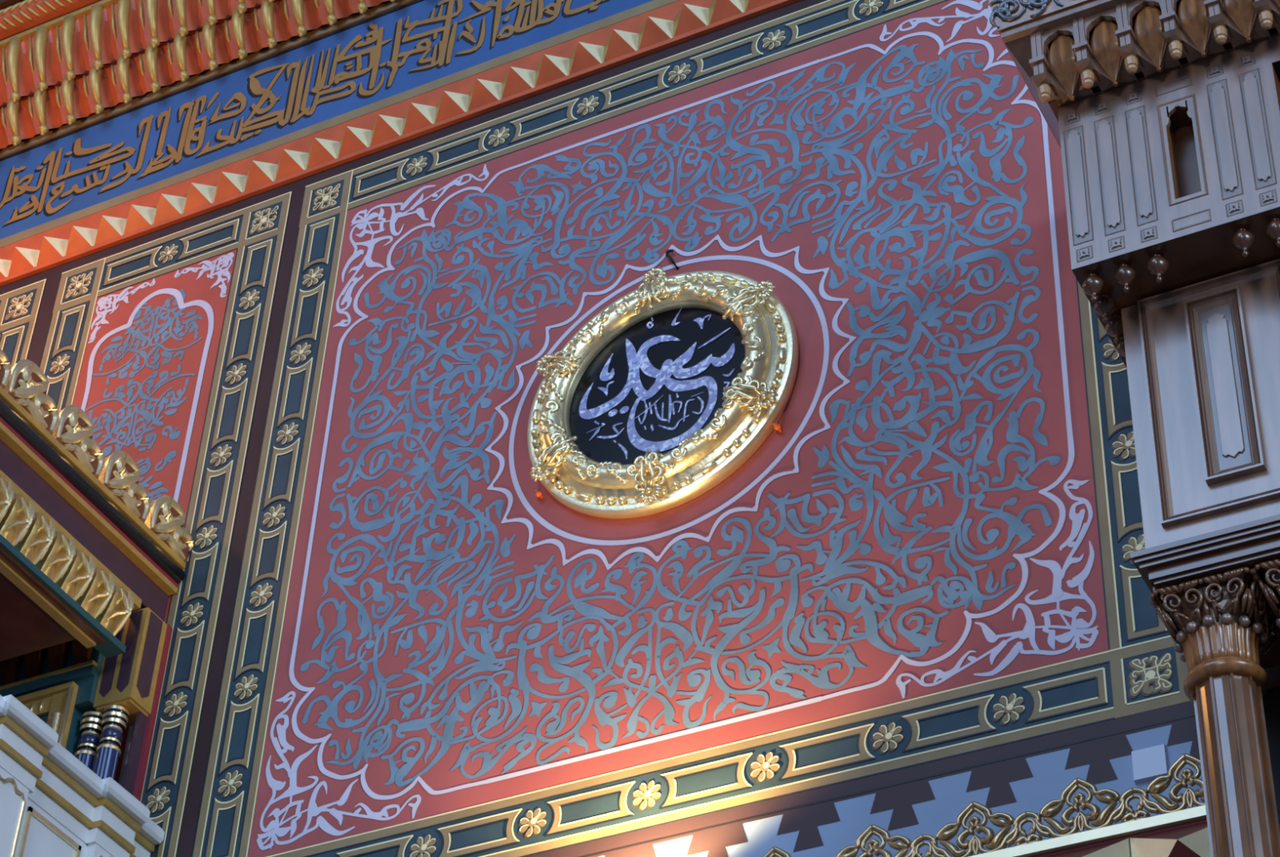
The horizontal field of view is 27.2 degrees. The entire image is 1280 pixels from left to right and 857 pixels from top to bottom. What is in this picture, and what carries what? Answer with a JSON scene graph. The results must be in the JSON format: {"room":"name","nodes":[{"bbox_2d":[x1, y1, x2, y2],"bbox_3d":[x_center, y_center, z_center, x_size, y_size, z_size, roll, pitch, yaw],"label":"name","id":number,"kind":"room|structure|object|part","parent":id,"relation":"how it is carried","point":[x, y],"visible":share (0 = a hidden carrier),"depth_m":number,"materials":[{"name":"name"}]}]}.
{"room":"mosque interior","nodes":[
{"label":"mosque interior","id":0,"kind":"room"},
{"bbox_2d":[0,0,827,856],"bbox_3d":[-0.174,1.394,8.847,9.800,12.300,0.300,-17,-43,22],"label":"wall","id":1,"kind":"structure","parent":0,"point":[53,275],"depth_m":11.06,"materials":[{"name":"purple paint"}]},
{"bbox_2d":[0,279,46,367],"bbox_3d":[-3.508,0.945,11.276,1.587,3.701,0.006,-17,-43,22],"label":"painted panel","id":2,"kind":"object","parent":1,"relation":"attached to","point":[19,308],"visible":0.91,"depth_m":12.07,"materials":[{"name":"red paint"}]},
{"bbox_2d":[4,292,33,321],"bbox_3d":[-2.847,-0.556,12.125,0.146,0.146,0.002,-17,-43,22],"label":"flower","id":3,"kind":"object","parent":2,"relation":"on","point":[18,306],"depth_m":12.12,"materials":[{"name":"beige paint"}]},
{"bbox_2d":[0,334,194,661],"bbox_3d":[-2.672,0.225,9.851,0.987,0.801,2.051,-17,-43,22],"label":"hood","id":4,"kind":"object","parent":1,"relation":"attached to","point":[84,546],"visible":1,"depth_m":9.90,"materials":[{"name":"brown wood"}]},
{"bbox_3d":[-2.358,0.166,9.602,0.064,0.040,1.785,-17,-43,22],"label":"bracket rail","id":5,"kind":"part","parent":4,"relation":"part of","materials":[{"name":"gold metal"}]},
{"bbox_3d":[-2.289,-0.007,9.822,0.112,0.028,1.942,-17,-43,22],"label":"crest rail","id":6,"kind":"part","parent":4,"relation":"part of","materials":[{"name":"gold metal"}]},
{"bbox_2d":[39,191,292,856],"bbox_3d":[-2.166,0.545,10.708,1.254,3.702,0.006,-17,-43,22],"label":"painted panel","id":7,"kind":"object","parent":1,"relation":"attached to","point":[160,343],"visible":0.56,"depth_m":11.23,"materials":[{"name":"red paint"}]},
{"bbox_2d":[63,271,93,300],"bbox_3d":[-2.546,-0.646,11.997,0.146,0.146,0.002,-17,-43,22],"label":"flower","id":8,"kind":"object","parent":7,"relation":"on","point":[77,285],"depth_m":12.00,"materials":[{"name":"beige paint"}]},
{"bbox_2d":[248,205,279,235],"bbox_3d":[-1.653,-0.913,11.619,0.146,0.146,0.002,-17,-43,22],"label":"flower","id":9,"kind":"object","parent":7,"relation":"on","point":[263,220],"depth_m":11.62,"materials":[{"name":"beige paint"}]},
{"bbox_2d":[0,0,415,158],"bbox_3d":[-1.576,-2.185,12.378,6.649,0.803,0.399,-17,-43,22],"label":"crown molding","id":10,"kind":"structure","parent":1,"relation":"attached to","point":[62,62],"depth_m":12.66,"materials":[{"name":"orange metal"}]},
{"bbox_2d":[0,0,679,248],"bbox_3d":[-0.872,-1.744,11.803,6.800,0.673,0.013,-17,-43,22],"label":"inscription band","id":11,"kind":"object","parent":1,"relation":"attached to","point":[417,47],"visible":1,"depth_m":12.13,"materials":[{"name":"paint"}]},
{"bbox_2d":[0,0,799,286],"bbox_3d":[-0.910,-1.410,11.478,6.800,0.260,0.097,-17,-43,22],"label":"trim","id":12,"kind":"structure","parent":1,"relation":"attached to","point":[680,21],"depth_m":11.57,"materials":[{"name":"paint"}]},
{"bbox_2d":[191,0,1191,856],"bbox_3d":[0.090,-0.128,9.753,3.682,3.702,0.006,-17,-43,22],"label":"painted panel","id":13,"kind":"object","parent":1,"relation":"attached to","point":[429,654],"visible":0.91,"depth_m":9.46,"materials":[{"name":"red paint"}]},
{"bbox_2d":[310,183,340,213],"bbox_3d":[-1.367,-0.998,11.498,0.146,0.146,0.002,-17,-43,22],"label":"flower","id":14,"kind":"object","parent":13,"relation":"on","point":[325,198],"depth_m":11.50,"materials":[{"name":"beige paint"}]},
{"bbox_2d":[533,488,543,498],"bbox_3d":[-0.370,0.241,9.722,0.035,0.039,0.044,-17,-43,22],"label":"peg","id":15,"kind":"object","parent":13,"relation":"attached to","point":[538,493],"visible":1,"depth_m":9.71,"materials":[{"name":"orange plastic"}]},
{"bbox_2d":[527,266,799,519],"bbox_3d":[0.056,-0.161,9.701,1.104,1.136,0.142,-17,-43,22],"label":"medallion","id":16,"kind":"object","parent":13,"relation":"attached to","point":[672,387],"visible":1,"depth_m":9.65,"materials":[{"name":"gold metal"}]},
{"bbox_3d":[0.064,-0.151,9.712,0.744,0.744,0.001,-17,-43,22],"label":"black glass","id":17,"kind":"part","parent":16,"relation":"part of","materials":[{"name":"black glass"}]},
{"bbox_2d":[665,248,679,270],"bbox_3d":[0.124,-0.656,10.158,0.058,0.107,0.040,-1,-40,5],"label":"wall hook","id":18,"kind":"object","parent":13,"relation":"attached to","point":[668,251],"visible":1,"depth_m":10.14,"materials":[{"name":"black metal"}]},
{"bbox_2d":[772,422,782,432],"bbox_3d":[0.488,-0.004,9.350,0.035,0.039,0.044,-17,-43,22],"label":"peg","id":19,"kind":"object","parent":13,"relation":"attached to","point":[777,426],"visible":1,"depth_m":9.33,"materials":[{"name":"orange plastic"}]},
{"bbox_2d":[1127,653,1172,698],"bbox_3d":[1.542,0.748,8.005,0.146,0.146,0.002,-17,-43,22],"label":"flower","id":20,"kind":"object","parent":13,"relation":"on","point":[1149,675],"depth_m":8.00,"materials":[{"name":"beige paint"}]},
{"bbox_2d":[525,701,1204,856],"bbox_3d":[0.194,1.432,8.336,4.136,0.500,0.003,-17,-43,22],"label":"frieze","id":21,"kind":"object","parent":1,"relation":"attached to","point":[1014,779],"visible":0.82,"depth_m":8.12,"materials":[{"name":"blue paint"}]},
{"bbox_2d":[1131,744,1168,784],"bbox_3d":[1.506,0.990,7.812,0.107,0.106,0.022,-17,-43,22],"label":"cover plate","id":22,"kind":"object","parent":21,"relation":"attached to","point":[1149,763],"visible":0.93,"depth_m":7.80,"materials":[{"name":"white plastic"}]},
{"bbox_2d":[1029,818,1210,856],"bbox_3d":[-0.026,1.760,8.006,3.940,0.437,0.261,-17,-43,22],"label":"trim","id":23,"kind":"structure","parent":1,"relation":"attached to","point":[1189,839],"depth_m":7.45,"materials":[{"name":"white paint"}]},
{"bbox_2d":[762,753,1206,856],"bbox_3d":[0.017,1.530,8.242,3.920,0.220,0.172,-17,-43,22],"label":"cresting","id":24,"kind":"object","parent":23,"relation":"on","point":[1175,814],"visible":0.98,"depth_m":7.65,"materials":[{"name":"brown metal"}]},
{"bbox_2d":[1000,0,1279,149],"bbox_3d":[1.987,-0.965,8.311,1.350,0.289,1.165,-17,-43,22],"label":"crown molding","id":25,"kind":"structure","parent":1,"relation":"attached to","point":[1095,47],"depth_m":8.08,"materials":[{"name":"brown wood"}]},
{"bbox_2d":[988,0,1094,35],"bbox_3d":[1.977,-1.246,8.486,1.449,0.364,1.265,-17,-43,22],"label":"fascia","id":26,"kind":"object","parent":25,"relation":"on","point":[1007,15],"visible":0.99,"depth_m":8.24,"materials":[{"name":"grey wood"}]},
{"bbox_3d":[1.992,-1.067,8.395,1.350,0.025,1.165,-17,-43,22],"label":"rail","id":27,"kind":"part","parent":25,"relation":"part of","materials":[{"name":"brown wood"}]},
{"bbox_3d":[-2.486,3.546,1.867,9.800,0.100,9.300,-17,-43,22],"label":"floor","id":28,"kind":"structure","parent":0,"visible":0},
{"bbox_2d":[0,694,164,856],"bbox_3d":[-2.550,3.593,7.129,0.805,6.534,1.610,-17,-43,22],"label":"parapet","id":29,"kind":"object","parent":28,"relation":"on","point":[52,804],"visible":1,"depth_m":9.14,"materials":[{"name":"white paint"}]},
{"bbox_3d":[-2.071,2.286,8.371,0.028,2.368,0.290,-17,-43,22],"label":"gilt panel frame","id":30,"kind":"part","parent":29,"relation":"part of","materials":[{"name":"white paint"}]},
{"bbox_3d":[-2.451,1.247,9.090,0.751,0.056,1.610,-17,-43,22],"label":"marble architrave","id":31,"kind":"part","parent":29,"relation":"part of","materials":[{"name":"white stone"}]},
{"bbox_2d":[0,609,135,755],"bbox_3d":[-2.885,1.253,10.398,1.893,1.204,0.247,-17,-43,22],"label":"surround","id":32,"kind":"object","parent":29,"relation":"on","point":[58,683],"visible":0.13,"depth_m":10.08,"materials":[{"name":"teal paint"}]},
{"bbox_3d":[-2.960,1.446,10.177,1.824,0.619,0.035,-17,-43,22],"label":"gilt frame","id":33,"kind":"part","parent":32,"relation":"part of","materials":[{"name":"gold metal"}]},
{"bbox_2d":[74,711,102,772],"bbox_3d":[-2.070,1.284,9.835,0.097,0.507,0.097,-17,-43,22],"label":"colonnette","id":34,"kind":"object","parent":29,"relation":"on","point":[91,724],"visible":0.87,"depth_m":9.90,"materials":[{"name":"blue paint"}]},
{"bbox_2d":[93,705,128,779],"bbox_3d":[-1.979,1.257,9.797,0.097,0.507,0.097,-17,-43,22],"label":"colonnette","id":35,"kind":"object","parent":29,"relation":"on","point":[114,717],"visible":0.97,"depth_m":9.84,"materials":[{"name":"blue paint"}]},
{"bbox_2d":[93,607,173,801],"bbox_3d":[-1.947,1.110,9.950,0.181,0.930,0.156,-17,-43,22],"label":"post","id":36,"kind":"object","parent":29,"relation":"on","point":[132,680],"visible":0.76,"depth_m":10.01,"materials":[{"name":"paint"}]},
{"bbox_3d":[-2.012,0.868,10.088,0.056,0.375,0.001,-17,-43,22],"label":"plum panel","id":37,"kind":"part","parent":36,"relation":"part of","materials":[{"name":"purple paint"}]},
{"bbox_3d":[-1.941,0.846,10.058,0.056,0.375,0.001,-17,-43,22],"label":"plum panel","id":38,"kind":"part","parent":36,"relation":"part of","materials":[{"name":"purple paint"}]},
{"bbox_3d":[-1.868,0.868,10.080,0.001,0.375,0.078,-17,-43,22],"label":"plum panel","id":39,"kind":"part","parent":36,"relation":"part of","materials":[{"name":"purple paint"}]},
{"bbox_2d":[1150,566,1279,856],"bbox_3d":[1.472,2.766,5.420,0.309,5.950,0.307,-17,-43,22],"label":"wood column","id":40,"kind":"structure","parent":28,"relation":"on","point":[1220,621],"depth_m":7.05,"materials":[{"name":"brown wood"}]},
{"bbox_2d":[1120,258,1279,688],"bbox_3d":[1.828,0.173,7.705,0.628,1.008,0.800,-17,-43,22],"label":"pier","id":41,"kind":"object","parent":40,"relation":"on","point":[1202,358],"visible":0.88,"depth_m":7.47,"materials":[{"name":"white paint"}]},
{"bbox_2d":[1057,35,1279,368],"bbox_3d":[2.022,-0.562,8.059,1.172,0.782,1.002,-17,-43,22],"label":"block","id":42,"kind":"object","parent":41,"relation":"on","point":[1171,180],"visible":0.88,"depth_m":7.82,"materials":[{"name":"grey wood"}]},
{"bbox_3d":[1.317,-0.735,7.958,0.064,0.486,0.008,-17,-43,22],"label":"slotted panel","id":43,"kind":"part","parent":42,"relation":"part of","materials":[{"name":"brown wood"}]},
{"bbox_3d":[1.404,-0.761,7.921,0.064,0.486,0.008,-17,-43,22],"label":"slotted panel","id":44,"kind":"part","parent":42,"relation":"part of","materials":[{"name":"brown wood"}]},
{"bbox_3d":[1.492,-0.787,7.883,0.064,0.486,0.008,-17,-43,22],"label":"slotted panel","id":45,"kind":"part","parent":42,"relation":"part of","materials":[{"name":"brown wood"}]},
{"bbox_3d":[1.618,-1.040,8.020,0.116,0.048,0.005,-17,-43,22],"label":"bar panel","id":46,"kind":"part","parent":42,"relation":"part of","materials":[{"name":"brown wood"}]},
{"bbox_3d":[1.595,-0.601,7.656,0.116,0.048,0.005,-17,-43,22],"label":"bar panel","id":47,"kind":"part","parent":42,"relation":"part of","materials":[{"name":"white paint"}]},
{"bbox_3d":[1.719,-0.855,7.787,0.064,0.486,0.008,-17,-43,22],"label":"slotted panel","id":48,"kind":"part","parent":42,"relation":"part of","materials":[{"name":"brown wood"}]},
{"bbox_3d":[1.807,-0.881,7.750,0.064,0.486,0.008,-17,-43,22],"label":"slotted panel","id":49,"kind":"part","parent":42,"relation":"part of","materials":[{"name":"brown wood"}]},
{"bbox_3d":[1.755,0.457,7.332,0.628,0.090,0.560,-17,-43,22],"label":"moulding","id":50,"kind":"part","parent":41,"relation":"part of","materials":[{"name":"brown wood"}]},
{"bbox_3d":[1.657,-0.110,7.500,0.444,0.835,0.022,-17,-43,22],"label":"frame","id":51,"kind":"part","parent":41,"relation":"part of","materials":[{"name":"white paint"}]},
{"bbox_3d":[1.657,-0.129,7.513,0.168,0.670,0.026,-17,-43,22],"label":"frame","id":52,"kind":"part","parent":41,"relation":"part of","materials":[{"name":"white paint"}]},
{"bbox_3d":[1.661,-0.122,7.520,0.098,0.599,0.008,-17,-43,22],"label":"arched panel","id":53,"kind":"part","parent":41,"relation":"part of","materials":[{"name":"white paint"}]},
{"bbox_2d":[1252,558,1279,627],"bbox_3d":[1.726,2.690,5.312,0.309,5.950,0.307,-17,-43,22],"label":"wood column","id":54,"kind":"structure","parent":28,"relation":"on","point":[1271,569],"depth_m":7.12,"materials":[{"name":"brown wood"}]},
{"bbox_2d":[1262,686,1279,827],"bbox_3d":[2.510,2.660,5.209,2.170,5.930,0.540,-17,-43,22],"label":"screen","id":55,"kind":"object","parent":28,"relation":"on","point":[1271,699],"visible":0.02,"depth_m":7.51,"materials":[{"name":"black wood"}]}
]}

